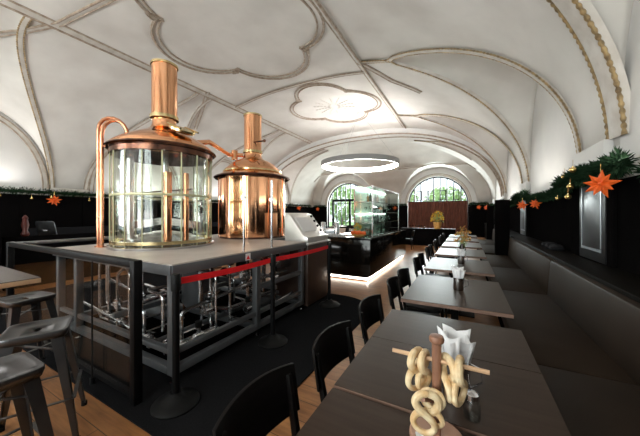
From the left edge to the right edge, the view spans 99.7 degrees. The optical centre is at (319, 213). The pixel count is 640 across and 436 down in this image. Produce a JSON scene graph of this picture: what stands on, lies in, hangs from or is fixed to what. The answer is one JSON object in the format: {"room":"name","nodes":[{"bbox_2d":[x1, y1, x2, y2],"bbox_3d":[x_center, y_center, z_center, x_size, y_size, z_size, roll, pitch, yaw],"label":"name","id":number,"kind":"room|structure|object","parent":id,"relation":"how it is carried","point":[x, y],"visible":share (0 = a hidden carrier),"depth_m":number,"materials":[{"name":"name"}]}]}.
{"room":"brewery restaurant","nodes":[
{"label":"brewery restaurant","id":0,"kind":"room"},
{"bbox_2d":[0,112,312,206],"bbox_3d":[-6.543,-1.600,13.655,0.300,6.300,24.200,0,0,28],"label":"wall","id":1,"kind":"structure","parent":0,"point":[19,168],"depth_m":8.65,"materials":[{"name":"white paint"}]},
{"bbox_2d":[0,115,48,188],"bbox_3d":[-9.776,-1.963,7.332,0.107,2.292,3.538,0,0,28],"label":"trim","id":2,"kind":"structure","parent":1,"relation":"attached to","point":[44,176],"depth_m":8.55,"materials":[{"name":"paint"}]},
{"bbox_2d":[16,14,54,187],"bbox_3d":[-7.588,-2.535,7.205,0.439,3.388,4.519,0,0,-41],"label":"trim","id":3,"kind":"structure","parent":1,"relation":"attached to","point":[24,22],"depth_m":7.17,"materials":[{"name":"paint"}]},
{"bbox_2d":[50,188,88,196],"bbox_3d":[-8.623,-0.740,9.324,0.160,0.260,1.000,0,0,28],"label":"trim","id":4,"kind":"structure","parent":1,"relation":"attached to","point":[56,189],"depth_m":9.27,"materials":[{"name":"paint"}]},
{"bbox_2d":[0,186,160,200],"bbox_3d":[-8.909,-0.696,8.502,0.384,0.384,8.722,0,0,28],"label":"garland","id":5,"kind":"object","parent":1,"relation":"attached to","point":[11,190],"visible":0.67,"depth_m":8.79,"materials":[{"name":"green plant"}]},
{"bbox_2d":[89,152,179,196],"bbox_3d":[-7.588,-1.963,11.378,0.107,2.292,3.538,0,0,28],"label":"trim","id":6,"kind":"structure","parent":1,"relation":"attached to","point":[93,177],"depth_m":10.22,"materials":[{"name":"paint"}]},
{"bbox_2d":[84,92,199,189],"bbox_3d":[-6.280,-2.535,9.614,4.528,3.388,0.445,0,0,7],"label":"trim","id":7,"kind":"structure","parent":1,"relation":"attached to","point":[93,166],"depth_m":9.72,"materials":[{"name":"paint"}]},
{"bbox_2d":[0,193,312,265],"bbox_3d":[-6.378,0.470,13.566,0.075,2.160,24.200,0,0,28],"label":"wall panel","id":8,"kind":"object","parent":1,"relation":"attached to","point":[71,211],"depth_m":9.44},
{"bbox_2d":[179,98,212,188],"bbox_3d":[-5.396,-2.535,11.249,0.445,3.388,4.528,0,0,-41],"label":"trim","id":9,"kind":"structure","parent":1,"relation":"attached to","point":[204,103],"depth_m":10.43,"materials":[{"name":"paint"}]},
{"bbox_2d":[198,129,280,194],"bbox_3d":[-4.092,-2.535,13.661,4.528,3.388,0.445,0,0,7],"label":"trim","id":10,"kind":"structure","parent":1,"relation":"attached to","point":[276,131],"depth_m":13.78,"materials":[{"name":"paint"}]},
{"bbox_2d":[290,150,328,202],"bbox_3d":[-1.020,-2.535,19.342,0.445,3.388,4.528,0,0,-41],"label":"trim","id":11,"kind":"structure","parent":1,"relation":"attached to","point":[302,168],"depth_m":19.64,"materials":[{"name":"paint"}]},
{"bbox_2d":[0,232,500,435],"bbox_3d":[-0.405,1.650,10.394,14.200,0.200,24.900,0,0,28],"label":"floor","id":12,"kind":"structure","parent":0,"point":[95,418],"depth_m":2.45,"materials":[{"name":"brown wood"}]},
{"bbox_2d":[0,266,40,288],"bbox_3d":[-2.769,1.008,1.881,1.140,1.083,0.875,0,0,28],"label":"table","id":13,"kind":"object","parent":12,"relation":"on","point":[9,277],"visible":1,"depth_m":1.97,"materials":[{"name":"brown wood"}]},
{"bbox_2d":[21,215,29,235],"bbox_3d":[-8.059,0.790,7.381,0.400,1.520,0.400,0,0,28],"label":"turned post","id":14,"kind":"object","parent":12,"relation":"on","point":[25,224],"visible":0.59,"depth_m":7.34,"materials":[{"name":"red wood"}]},
{"bbox_2d":[0,352,53,435],"bbox_3d":[-1.642,1.168,1.337,0.490,0.764,0.490,0,0,28],"label":"bar stool","id":15,"kind":"object","parent":12,"relation":"on","point":[20,372],"visible":1,"depth_m":1.40,"materials":[{"name":"grey metal"}]},
{"bbox_2d":[0,291,70,397],"bbox_3d":[-2.812,1.168,2.578,0.490,0.764,0.490,0,0,20],"label":"bar stool","id":16,"kind":"object","parent":12,"relation":"on","point":[14,303],"visible":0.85,"depth_m":2.60,"materials":[{"name":"grey metal"}]},
{"bbox_2d":[0,316,87,435],"bbox_3d":[-1.962,1.168,1.879,0.490,0.764,0.490,0,0,-37],"label":"bar stool","id":17,"kind":"object","parent":12,"relation":"on","point":[13,339],"visible":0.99,"depth_m":1.84,"materials":[{"name":"grey metal"}]},
{"bbox_2d":[35,221,56,234],"bbox_3d":[-7.256,0.871,7.016,0.482,1.362,0.482,0,0,-2],"label":"bar chair","id":18,"kind":"object","parent":12,"relation":"on","point":[43,227],"visible":0.42,"depth_m":7.14,"materials":[{"name":"plastic"}]},
{"bbox_2d":[2,226,217,290],"bbox_3d":[-3.851,1.010,10.182,0.080,1.080,10.750,0,0,28],"label":"screen","id":19,"kind":"object","parent":12,"relation":"on","point":[40,264],"visible":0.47,"depth_m":6.04,"materials":[{"name":"black"}]},
{"bbox_2d":[28,222,217,235],"bbox_3d":[-6.399,1.000,12.839,0.570,1.100,10.500,0,0,28],"label":"bench","id":20,"kind":"object","parent":12,"relation":"on","point":[89,229],"visible":0.02,"depth_m":9.70,"materials":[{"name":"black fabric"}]},
{"bbox_2d":[0,272,360,435],"bbox_3d":[-2.544,1.543,4.672,6.280,0.012,3.600,0,0,28],"label":"carpet","id":21,"kind":"object","parent":12,"relation":"on","point":[218,378],"visible":0.36,"depth_m":2.79,"materials":[{"name":"black carpet"}]},
{"bbox_2d":[6,234,141,405],"bbox_3d":[-2.459,0.956,3.631,3.126,1.162,1.750,0,0,28],"label":"railing","id":22,"kind":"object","parent":21,"relation":"on","point":[134,392],"depth_m":2.33,"materials":[{"name":"black metal"}]},
{"bbox_2d":[150,273,199,419],"bbox_3d":[-1.169,1.011,2.190,0.356,1.052,0.356,0,0,28],"label":"barrier post","id":23,"kind":"object","parent":21,"relation":"on","point":[176,402],"visible":1,"depth_m":2.16,"materials":[{"name":"black metal"}]},
{"bbox_2d":[181,258,269,283],"bbox_3d":[-0.870,0.556,2.712,0.003,0.068,1.125,0,0,30],"label":"belt","id":24,"kind":"object","parent":23,"relation":"attached to","point":[197,277],"visible":0.96,"depth_m":2.58,"materials":[{"name":"red fabric"}]},
{"bbox_2d":[53,175,305,385],"bbox_3d":[-1.585,0.541,4.506,2.554,1.992,3.510,0,0,28],"label":"platform","id":25,"kind":"object","parent":21,"relation":"on","point":[212,319],"visible":0.8,"depth_m":3.29,"materials":[{"name":"grey metal"}]},
{"bbox_2d":[94,58,215,250],"bbox_3d":[-2.234,-0.848,3.879,1.390,2.585,1.390,0,0,28],"label":"kettle","id":26,"kind":"object","parent":25,"relation":"on","point":[165,144],"visible":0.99,"depth_m":3.63,"materials":[{"name":"metal"}]},
{"bbox_2d":[197,112,289,238],"bbox_3d":[-1.526,-0.762,5.241,1.931,2.415,1.459,0,0,-38],"label":"kettle","id":27,"kind":"object","parent":25,"relation":"on","point":[258,172],"visible":0.99,"depth_m":4.87,"materials":[{"name":"brown metal"}]},
{"bbox_2d":[258,254,287,348],"bbox_3d":[-0.567,1.011,3.240,0.356,1.052,0.356,0,0,28],"label":"barrier post","id":28,"kind":"object","parent":21,"relation":"on","point":[273,340],"visible":0.98,"depth_m":3.21,"materials":[{"name":"black metal"}]},
{"bbox_2d":[276,245,327,260],"bbox_3d":[-0.206,0.556,3.897,0.003,0.068,1.410,0,0,29],"label":"belt","id":29,"kind":"object","parent":28,"relation":"attached to","point":[284,257],"visible":0.96,"depth_m":3.76,"materials":[{"name":"red"}]},
{"bbox_2d":[276,213,329,306],"bbox_3d":[-0.328,0.759,4.861,0.760,1.555,0.800,0,0,28],"label":"desk","id":30,"kind":"object","parent":21,"relation":"on","point":[298,226],"visible":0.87,"depth_m":4.57,"materials":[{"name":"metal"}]},
{"bbox_2d":[306,239,329,244],"bbox_3d":[-0.222,0.490,4.804,0.520,0.030,0.800,0,0,28],"label":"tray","id":31,"kind":"object","parent":30,"relation":"on","point":[319,241],"depth_m":4.66,"materials":[{"name":"silver metal"}]},
{"bbox_2d":[319,243,339,308],"bbox_3d":[0.155,1.011,4.554,0.356,1.052,0.356,0,0,28],"label":"barrier post","id":32,"kind":"object","parent":21,"relation":"on","point":[328,303],"visible":1,"depth_m":4.53,"materials":[{"name":"black metal"}]},
{"bbox_2d":[212,363,299,435],"bbox_3d":[-0.066,1.132,1.014,0.528,0.839,0.470,0,0,28],"label":"dining chair","id":33,"kind":"object","parent":12,"relation":"on","point":[272,397],"visible":1,"depth_m":1.17,"materials":[{"name":"black wood"}]},
{"bbox_2d":[312,320,354,401],"bbox_3d":[0.255,1.132,1.536,0.528,0.839,0.470,0,0,31],"label":"dining chair","id":34,"kind":"object","parent":12,"relation":"on","point":[334,344],"visible":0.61,"depth_m":1.67,"materials":[{"name":"black wood"}]},
{"bbox_2d":[327,229,406,280],"bbox_3d":[1.601,1.050,8.144,1.210,1.000,4.150,0,0,28],"label":"bar counter","id":35,"kind":"object","parent":12,"relation":"on","point":[354,258],"depth_m":6.45,"materials":[{"name":"black"}]},
{"bbox_2d":[328,229,406,239],"bbox_3d":[1.601,0.570,8.144,1.210,0.040,4.150,0,0,28],"label":"countertop","id":36,"kind":"structure","parent":35,"relation":"on","point":[348,236],"depth_m":6.60,"materials":[{"name":"black"}]},
{"bbox_2d":[354,185,398,236],"bbox_3d":[1.742,-0.070,7.897,0.492,1.240,2.874,0,0,28],"label":"display","id":37,"kind":"object","parent":35,"relation":"on","point":[360,192],"visible":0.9,"depth_m":7.50,"materials":[{"name":"glass"}]},
{"bbox_2d":[356,187,395,193],"bbox_3d":[1.745,-0.676,7.895,0.460,0.012,2.850,0,0,28],"label":"shelf","id":38,"kind":"object","parent":37,"relation":"attached to","point":[376,190],"depth_m":7.64,"materials":[{"name":"clear glass"}]},
{"bbox_2d":[358,202,394,205],"bbox_3d":[1.745,-0.296,7.895,0.460,0.012,2.850,0,0,28],"label":"shelf","id":39,"kind":"object","parent":37,"relation":"attached to","point":[359,203],"depth_m":7.46,"materials":[{"name":"clear glass"}]},
{"bbox_2d":[357,220,396,222],"bbox_3d":[1.745,0.224,7.895,0.460,0.012,2.850,0,0,28],"label":"shelf","id":40,"kind":"object","parent":37,"relation":"attached to","point":[359,221],"depth_m":7.62,"materials":[{"name":"clear glass"}]},
{"bbox_2d":[366,229,397,234],"bbox_3d":[1.745,0.524,7.895,0.460,0.012,2.850,0,0,28],"label":"shelf","id":41,"kind":"object","parent":37,"relation":"attached to","point":[375,231],"depth_m":7.99,"materials":[{"name":"clear glass"}]},
{"bbox_2d":[358,294,383,344],"bbox_3d":[0.592,1.132,2.139,0.528,0.839,0.470,0,0,32],"label":"dining chair","id":42,"kind":"object","parent":12,"relation":"on","point":[370,309],"visible":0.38,"depth_m":2.30,"materials":[{"name":"black wood"}]},
{"bbox_2d":[296,388,474,435],"bbox_3d":[0.303,1.177,0.782,0.880,0.745,0.600,0,0,28],"label":"dining table","id":43,"kind":"object","parent":12,"relation":"on","point":[340,413],"visible":0.78,"depth_m":1.06,"materials":[{"name":"brown wood"}]},
{"bbox_2d":[392,333,489,435],"bbox_3d":[0.417,0.618,0.961,0.274,0.375,0.184,0,0,-4],"label":"stand","id":44,"kind":"object","parent":43,"relation":"on","point":[436,339],"visible":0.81,"depth_m":0.95,"materials":[{"name":"brown wood"}]},
{"bbox_2d":[405,346,425,390],"bbox_3d":[0.353,0.570,0.994,0.106,0.156,0.046,0,0,-39],"label":"pretzel","id":45,"kind":"object","parent":44,"relation":"hanging from","point":[411,362],"visible":0.73,"depth_m":0.97,"materials":[{"name":"food"}]},
{"bbox_2d":[415,348,431,389],"bbox_3d":[0.377,0.567,0.981,0.042,0.145,0.098,0,0,43],"label":"pretzel","id":46,"kind":"object","parent":44,"relation":"hanging from","point":[422,364],"visible":0.88,"depth_m":0.96,"materials":[{"name":"food"}]},
{"bbox_2d":[410,390,442,435],"bbox_3d":[0.360,0.671,0.913,0.105,0.152,0.044,0,0,12],"label":"pretzel","id":47,"kind":"object","parent":44,"relation":"hanging from","point":[426,413],"visible":1,"depth_m":0.90,"materials":[{"name":"beige food"}]},
{"bbox_2d":[420,387,445,428],"bbox_3d":[0.386,0.664,0.930,0.089,0.130,0.038,0,0,38],"label":"pretzel","id":48,"kind":"object","parent":44,"relation":"hanging from","point":[441,424],"visible":0.5,"depth_m":0.91,"materials":[{"name":"food"}]},
{"bbox_2d":[441,352,455,403],"bbox_3d":[0.448,0.571,0.942,0.047,0.159,0.108,0,0,6],"label":"pretzel","id":49,"kind":"object","parent":44,"relation":"hanging from","point":[447,379],"visible":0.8,"depth_m":0.92,"materials":[{"name":"beige food"}]},
{"bbox_2d":[451,354,467,407],"bbox_3d":[0.478,0.574,0.926,0.049,0.166,0.112,0,0,40],"label":"pretzel","id":50,"kind":"object","parent":44,"relation":"hanging from","point":[457,401],"visible":0.99,"depth_m":0.90,"materials":[{"name":"beige food"}]},
{"bbox_2d":[386,276,439,316],"bbox_3d":[0.980,1.132,2.855,0.528,0.839,0.470,0,0,26],"label":"dining chair","id":51,"kind":"object","parent":12,"relation":"on","point":[393,287],"visible":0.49,"depth_m":3.02,"materials":[{"name":"black wood"}]},
{"bbox_2d":[397,268,443,317],"bbox_3d":[1.237,1.132,3.336,0.528,0.839,0.470,0,0,32],"label":"dining chair","id":52,"kind":"object","parent":12,"relation":"on","point":[403,274],"visible":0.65,"depth_m":3.24,"materials":[{"name":"black wood"}]},
{"bbox_2d":[400,227,455,246],"bbox_3d":[5.328,1.130,13.376,2.510,0.840,0.660,0,0,28],"label":"sideboard","id":53,"kind":"object","parent":12,"relation":"on","point":[422,236],"visible":0.53,"depth_m":13.16,"materials":[{"name":"black wood"}]},
{"bbox_2d":[430,211,443,228],"bbox_3d":[5.695,0.256,13.109,0.679,0.908,0.676,0,0,28],"label":"potted plant","id":54,"kind":"object","parent":53,"relation":"on","point":[437,225],"visible":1,"depth_m":12.99,"materials":[{"name":"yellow plant"}]},
{"bbox_2d":[413,257,449,317],"bbox_3d":[1.753,1.132,4.284,0.528,0.839,0.470,0,0,31],"label":"dining chair","id":55,"kind":"object","parent":12,"relation":"on","point":[417,263],"visible":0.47,"depth_m":4.46,"materials":[{"name":"black wood"}]},
{"bbox_2d":[417,253,450,276],"bbox_3d":[1.995,1.132,4.742,0.528,0.839,0.470,0,0,29],"label":"dining chair","id":56,"kind":"object","parent":12,"relation":"on","point":[421,255],"visible":0.3,"depth_m":4.93,"materials":[{"name":"black wood"}]},
{"bbox_2d":[334,336,570,435],"bbox_3d":[0.589,1.175,1.310,0.880,0.750,0.570,0,0,28],"label":"dining table","id":57,"kind":"object","parent":12,"relation":"on","point":[513,401],"visible":0.71,"depth_m":1.21,"materials":[{"name":"brown wood"}]},
{"bbox_2d":[437,323,483,398],"bbox_3d":[0.612,0.658,1.217,0.156,0.283,0.156,0,0,-16],"label":"napkin holder","id":58,"kind":"object","parent":57,"relation":"on","point":[456,343],"visible":0.44,"depth_m":1.18,"materials":[{"name":"white paper"}]},
{"bbox_2d":[463,389,480,419],"bbox_3d":[0.598,0.748,1.064,0.060,0.105,0.060,0,0,28],"label":"salt shaker","id":59,"kind":"object","parent":57,"relation":"on","point":[472,395],"visible":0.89,"depth_m":1.05,"materials":[{"name":"silver glass"}]},
{"bbox_2d":[372,309,541,373],"bbox_3d":[0.861,1.175,1.814,0.880,0.750,0.570,0,0,28],"label":"dining table","id":60,"kind":"object","parent":12,"relation":"on","point":[508,347],"visible":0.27,"depth_m":1.78,"materials":[{"name":"brown wood"}]},
{"bbox_2d":[401,274,513,319],"bbox_3d":[1.430,1.175,2.865,0.880,0.750,1.160,0,0,28],"label":"dining table","id":61,"kind":"object","parent":12,"relation":"on","point":[481,297],"visible":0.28,"depth_m":2.65,"materials":[{"name":"brown wood"}]},
{"bbox_2d":[451,265,468,290],"bbox_3d":[1.461,0.675,2.849,0.135,0.250,0.137,0,0,-16],"label":"napkin holder","id":62,"kind":"object","parent":61,"relation":"on","point":[458,273],"visible":1,"depth_m":2.81,"materials":[{"name":"paper"}]},
{"bbox_2d":[424,257,494,317],"bbox_3d":[2.200,1.175,4.290,0.880,0.750,1.160,0,0,28],"label":"dining table","id":63,"kind":"object","parent":12,"relation":"on","point":[472,267],"visible":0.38,"depth_m":4.11,"materials":[{"name":"brown wood"}]},
{"bbox_2d":[456,248,467,263],"bbox_3d":[2.270,0.675,4.344,0.135,0.250,0.137,0,0,-16],"label":"napkin holder","id":64,"kind":"object","parent":63,"relation":"on","point":[461,253],"visible":1,"depth_m":4.31,"materials":[{"name":"paper"}]},
{"bbox_2d":[435,248,486,258],"bbox_3d":[2.961,1.175,5.697,0.880,0.750,1.160,0,0,28],"label":"dining table","id":65,"kind":"object","parent":12,"relation":"on","point":[450,252],"visible":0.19,"depth_m":5.47,"materials":[{"name":"brown wood"}]},
{"bbox_2d":[453,226,471,250],"bbox_3d":[2.924,0.510,5.559,0.336,0.580,0.324,0,0,-3],"label":"flower vase","id":66,"kind":"object","parent":65,"relation":"on","point":[462,244],"visible":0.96,"depth_m":5.54,"materials":[{"name":"yellow plant"}]},
{"bbox_2d":[441,242,481,274],"bbox_3d":[3.713,1.175,7.087,0.880,0.750,1.160,0,0,28],"label":"dining table","id":67,"kind":"object","parent":12,"relation":"on","point":[445,244],"visible":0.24,"depth_m":6.86,"materials":[{"name":"brown wood"}]},
{"bbox_2d":[477,229,494,260],"bbox_3d":[6.025,1.085,9.588,0.759,0.930,4.592,0,0,28],"label":"bench","id":68,"kind":"object","parent":12,"relation":"on","point":[488,246],"visible":0.23,"depth_m":9.39,"materials":[{"name":"brown leather"}]},
{"bbox_2d":[478,244,494,254],"bbox_3d":[5.434,1.155,8.600,0.660,0.120,2.292,0,0,28],"label":"seat cushion","id":69,"kind":"object","parent":68,"relation":"on","point":[488,249],"depth_m":8.33,"materials":[{"name":"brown leather"}]},
{"bbox_2d":[487,206,493,239],"bbox_3d":[7.377,0.600,11.699,0.250,1.900,0.200,0,0,28],"label":"wall","id":70,"kind":"structure","parent":12,"relation":"on","point":[490,209],"depth_m":11.61,"materials":[{"name":"paint"}]},
{"bbox_2d":[484,223,639,302],"bbox_3d":[5.309,1.067,7.190,0.380,0.965,24.100,0,0,28],"label":"trim","id":71,"kind":"structure","parent":70,"relation":"attached to","point":[623,282],"depth_m":2.85,"materials":[{"name":"black wood"}]},
{"bbox_2d":[541,242,564,250],"bbox_3d":[3.936,0.550,4.556,0.230,0.148,0.760,0,0,28],"label":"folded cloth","id":72,"kind":"object","parent":71,"relation":"on","point":[553,246],"visible":0.95,"depth_m":4.36,"materials":[{"name":"black"}]},
{"bbox_2d":[495,200,509,255],"bbox_3d":[4.942,0.585,7.332,0.320,1.930,0.280,0,0,28],"label":"wall","id":73,"kind":"structure","parent":12,"relation":"on","point":[502,207],"depth_m":7.21,"materials":[{"name":"black paint"}]},
{"bbox_2d":[482,238,553,319],"bbox_3d":[3.816,1.085,5.502,0.759,0.930,3.882,0,0,28],"label":"bench","id":74,"kind":"object","parent":12,"relation":"on","point":[526,269],"visible":0.47,"depth_m":4.66,"materials":[{"name":"brown leather"}]},
{"bbox_2d":[482,254,520,268],"bbox_3d":[4.235,1.155,6.381,0.660,0.120,1.937,0,0,28],"label":"seat cushion","id":75,"kind":"object","parent":74,"relation":"on","point":[501,261],"depth_m":6.22,"materials":[{"name":"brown leather"}]},
{"bbox_2d":[487,267,546,294],"bbox_3d":[3.310,1.155,4.670,0.660,0.120,1.937,0,0,28],"label":"seat cushion","id":76,"kind":"object","parent":74,"relation":"on","point":[510,279],"depth_m":4.45,"materials":[{"name":"brown leather"}]},
{"bbox_2d":[499,260,639,435],"bbox_3d":[1.316,1.085,0.880,0.759,0.930,6.592,0,0,28],"label":"bench","id":77,"kind":"object","parent":12,"relation":"on","point":[583,335],"visible":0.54,"depth_m":2.03,"materials":[{"name":"brown leather"}]},
{"bbox_2d":[501,290,637,385],"bbox_3d":[2.319,1.155,2.839,0.660,0.120,2.192,0,0,28],"label":"seat cushion","id":78,"kind":"object","parent":77,"relation":"on","point":[554,338],"depth_m":2.36,"materials":[{"name":"brown leather"}]},
{"bbox_2d":[538,365,639,435],"bbox_3d":[1.273,1.155,0.903,0.660,0.120,2.192,0,0,28],"label":"seat cushion","id":79,"kind":"object","parent":77,"relation":"on","point":[588,404],"depth_m":1.57,"materials":[{"name":"brown leather"}]},
{"bbox_2d":[0,0,633,204],"bbox_3d":[-0.420,-2.660,10.367,13.838,3.780,24.400,0,0,28],"label":"ceiling","id":80,"kind":"structure","parent":0,"point":[76,84],"depth_m":7.19,"materials":[{"name":"paint"}]},
{"bbox_2d":[0,0,115,37],"bbox_3d":[-5.610,-4.094,5.729,4.469,0.772,0.513,0,0,10],"label":"trim","id":81,"kind":"structure","parent":80,"relation":"attached to","point":[98,4],"depth_m":5.85,"materials":[{"name":"paint"}]},
{"bbox_2d":[0,0,311,143],"bbox_3d":[-4.523,-4.172,8.357,0.203,0.182,16.800,0,0,28],"label":"trim","id":82,"kind":"structure","parent":80,"relation":"attached to","point":[16,7],"depth_m":6.76,"materials":[{"name":"paint"}]},
{"bbox_2d":[194,92,209,128],"bbox_3d":[-4.509,-3.879,10.264,0.167,0.750,2.317,0,0,-35],"label":"trim","id":83,"kind":"structure","parent":80,"relation":"attached to","point":[201,111],"depth_m":10.45,"materials":[{"name":"paint"}]},
{"bbox_2d":[134,0,324,79],"bbox_3d":[-2.047,-4.337,6.620,4.095,0.231,4.048,0,0,-17],"label":"trim","id":84,"kind":"structure","parent":80,"relation":"attached to","point":[153,16],"depth_m":7.08,"materials":[{"name":"paint"}]},
{"bbox_2d":[235,71,364,108],"bbox_3d":[-0.977,-4.309,9.339,5.337,0.342,0.135,0,0,28],"label":"trim","id":85,"kind":"structure","parent":80,"relation":"attached to","point":[358,72],"depth_m":9.15,"materials":[{"name":"paint"}]},
{"bbox_2d":[290,83,381,122],"bbox_3d":[0.578,-4.349,11.056,3.587,0.208,3.580,0,0,-17],"label":"trim","id":86,"kind":"structure","parent":80,"relation":"attached to","point":[298,100],"depth_m":10.69,"materials":[{"name":"paint"}]},
{"bbox_2d":[312,0,405,128],"bbox_3d":[0.145,-4.253,5.833,0.203,0.181,16.800,0,0,28],"label":"trim","id":87,"kind":"structure","parent":80,"relation":"attached to","point":[328,19],"depth_m":7.05,"materials":[{"name":"paint"}]},
{"bbox_2d":[321,112,398,172],"bbox_3d":[1.720,-3.249,11.802,3.360,2.358,3.360,0,0,28],"label":"lamp","id":88,"kind":"object","parent":80,"relation":"hanging from","point":[393,158],"visible":1,"depth_m":11.02,"materials":[{"name":"white"}]},
{"bbox_2d":[322,159,397,171],"bbox_3d":[1.720,-2.170,11.802,3.258,0.200,3.258,0,0,28],"label":"diffuser","id":89,"kind":"object","parent":88,"relation":"attached to","point":[324,161],"depth_m":12.83,"materials":[{"name":"white plastic"}]},
{"bbox_2d":[357,63,421,93],"bbox_3d":[2.116,-4.088,8.176,2.445,0.442,0.326,0,0,-27],"label":"trim","id":90,"kind":"structure","parent":80,"relation":"attached to","point":[366,66],"depth_m":8.23,"materials":[{"name":"paint"}]},
{"bbox_2d":[408,201,466,234],"bbox_3d":[8.259,0.265,19.164,3.860,2.270,0.112,0,0,28],"label":"curtain","id":91,"kind":"object","parent":80,"relation":"hanging from","point":[454,213],"visible":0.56,"depth_m":19.09,"materials":[{"name":"fabric"}]},
{"bbox_2d":[313,168,491,234],"bbox_3d":[5.433,-1.600,21.191,13.600,6.300,0.450,0,0,28],"label":"wall","id":92,"kind":"structure","parent":0,"point":[457,175],"depth_m":20.21,"materials":[{"name":"white paint"}]},
{"bbox_2d":[328,183,357,227],"bbox_3d":[2.386,-0.733,22.810,3.930,3.865,0.147,0,0,28],"label":"window","id":93,"kind":"structure","parent":92,"relation":"in","point":[345,184],"depth_m":23.07,"materials":[{"name":"black metal"}]},
{"bbox_2d":[332,199,353,227],"bbox_3d":[2.424,-0.025,22.670,3.080,2.450,0.090,0,0,28],"label":"door","id":94,"kind":"structure","parent":92,"relation":"in","point":[334,200],"depth_m":22.83,"materials":[{"name":"black metal"}]},
{"bbox_2d":[313,204,487,236],"bbox_3d":[5.312,0.450,20.967,13.480,2.200,0.060,0,0,28],"label":"trim","id":95,"kind":"structure","parent":92,"relation":"attached to","point":[477,217],"depth_m":20.33,"materials":[{"name":"wood"}]},
{"bbox_2d":[408,177,467,230],"bbox_3d":[8.456,-0.782,19.529,4.130,3.965,0.147,0,0,28],"label":"window","id":96,"kind":"structure","parent":92,"relation":"in","point":[446,178],"depth_m":19.21,"materials":[{"name":"glass"}]},
{"bbox_2d":[405,173,471,203],"bbox_3d":[8.358,-1.798,19.347,4.400,2.204,0.102,0,0,28],"label":"trim","id":97,"kind":"structure","parent":92,"relation":"attached to","point":[436,174],"depth_m":19.19,"materials":[{"name":"paint"}]},
{"bbox_2d":[492,0,639,202],"bbox_3d":[5.684,-1.600,7.044,0.300,6.300,24.200,0,0,28],"label":"wall","id":98,"kind":"structure","parent":0,"point":[553,148],"depth_m":5.09,"materials":[{"name":"white paint"}]},
{"bbox_2d":[275,128,504,196],"bbox_3d":[2.032,-2.649,14.902,13.560,3.762,0.719,0,0,28],"label":"trim","id":99,"kind":"structure","parent":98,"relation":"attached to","point":[387,132],"depth_m":13.76,"materials":[{"name":"white paint"}]},
{"bbox_2d":[358,59,530,181],"bbox_3d":[3.348,-2.576,7.209,4.626,3.465,0.460,0,0,4],"label":"trim","id":100,"kind":"structure","parent":98,"relation":"attached to","point":[475,96],"depth_m":7.15,"materials":[{"name":"paint"}]},
{"bbox_2d":[398,114,506,192],"bbox_3d":[5.536,-2.576,11.255,4.626,3.465,0.460,0,0,4],"label":"trim","id":101,"kind":"structure","parent":98,"relation":"attached to","point":[427,119],"depth_m":11.19,"materials":[{"name":"paint"}]},
{"bbox_2d":[399,114,522,183],"bbox_3d":[4.790,-2.576,9.876,0.456,3.465,4.626,0,0,-37],"label":"trim","id":102,"kind":"structure","parent":98,"relation":"attached to","point":[418,115],"depth_m":8.93,"materials":[{"name":"paint"}]},
{"bbox_2d":[360,48,582,153],"bbox_3d":[2.602,-2.576,5.830,0.456,3.465,4.626,0,0,-37],"label":"trim","id":103,"kind":"structure","parent":98,"relation":"attached to","point":[543,82],"depth_m":4.61,"materials":[{"name":"paint"}]},
{"bbox_2d":[509,189,529,202],"bbox_3d":[5.455,-0.456,7.408,0.367,0.369,2.100,0,0,28],"label":"garland","id":104,"kind":"object","parent":98,"relation":"attached to","point":[517,197],"visible":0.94,"depth_m":6.99,"materials":[{"name":"green plant"}]},
{"bbox_2d":[519,181,529,236],"bbox_3d":[5.701,0.340,7.530,0.133,2.420,1.270,0,0,28],"label":"trim","id":105,"kind":"structure","parent":98,"relation":"attached to","point":[523,215],"depth_m":7.21,"materials":[{"name":"black"}]},
{"bbox_2d":[523,188,569,202],"bbox_3d":[4.294,-0.340,5.202,0.277,0.280,2.648,0,0,28],"label":"garland","id":106,"kind":"object","parent":98,"relation":"attached to","point":[546,195],"visible":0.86,"depth_m":4.93,"materials":[{"name":"green plant"}]},
{"bbox_2d":[510,175,639,275],"bbox_3d":[5.526,0.590,7.130,0.060,1.920,24.200,0,0,28],"label":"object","id":107,"kind":"structure","parent":98,"relation":"attached to","point":[551,222],"depth_m":2.90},
{"bbox_2d":[546,0,630,139],"bbox_3d":[1.065,-2.572,2.991,4.732,3.471,0.708,0,0,4],"label":"arch","id":108,"kind":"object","parent":98,"relation":"attached to","point":[583,21],"depth_m":2.89,"materials":[{"name":"paint"}]},
{"bbox_2d":[571,139,616,267],"bbox_3d":[3.513,0.340,3.483,0.133,2.420,1.270,0,0,28],"label":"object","id":109,"kind":"structure","parent":98,"relation":"attached to","point":[593,217],"depth_m":3.28,"materials":[{"name":"black wood"}]},
{"bbox_2d":[550,146,639,197],"bbox_3d":[3.279,-0.446,3.370,0.371,0.429,2.148,0,0,28],"label":"garland","id":110,"kind":"object","parent":98,"relation":"attached to","point":[616,164],"visible":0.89,"depth_m":2.78,"materials":[{"name":"green plant"}]},
{"bbox_2d":[584,164,622,196],"bbox_3d":[2.722,-0.320,2.618,0.063,0.332,0.282,0,0,-27],"label":"star","id":111,"kind":"object","parent":110,"relation":"hanging from","point":[602,183],"visible":1,"depth_m":2.61,"materials":[{"name":"orange"}]},
{"label":"outside","id":112,"kind":"structure","parent":0,"visible":0},
{"bbox_2d":[329,222,353,226],"bbox_3d":[14.983,2.025,38.224,70.000,0.250,38.500,0,0,28],"label":"lawn","id":113,"kind":"structure","parent":112,"point":[330,223],"depth_m":48.86,"materials":[{"name":"plant"}]},
{"bbox_2d":[329,184,353,224],"bbox_3d":[3.282,-1.324,39.167,4.995,6.471,4.792,0,0,-31],"label":"tree","id":114,"kind":"object","parent":113,"relation":"on","point":[343,186],"visible":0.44,"depth_m":38.39,"materials":[{"name":"green plant"}]},
{"bbox_2d":[423,186,465,200],"bbox_3d":[15.215,-0.763,32.750,5.292,5.350,5.223,0,0,31],"label":"tree","id":115,"kind":"object","parent":113,"relation":"on","point":[436,190],"visible":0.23,"depth_m":32.08,"materials":[{"name":"green plant"}]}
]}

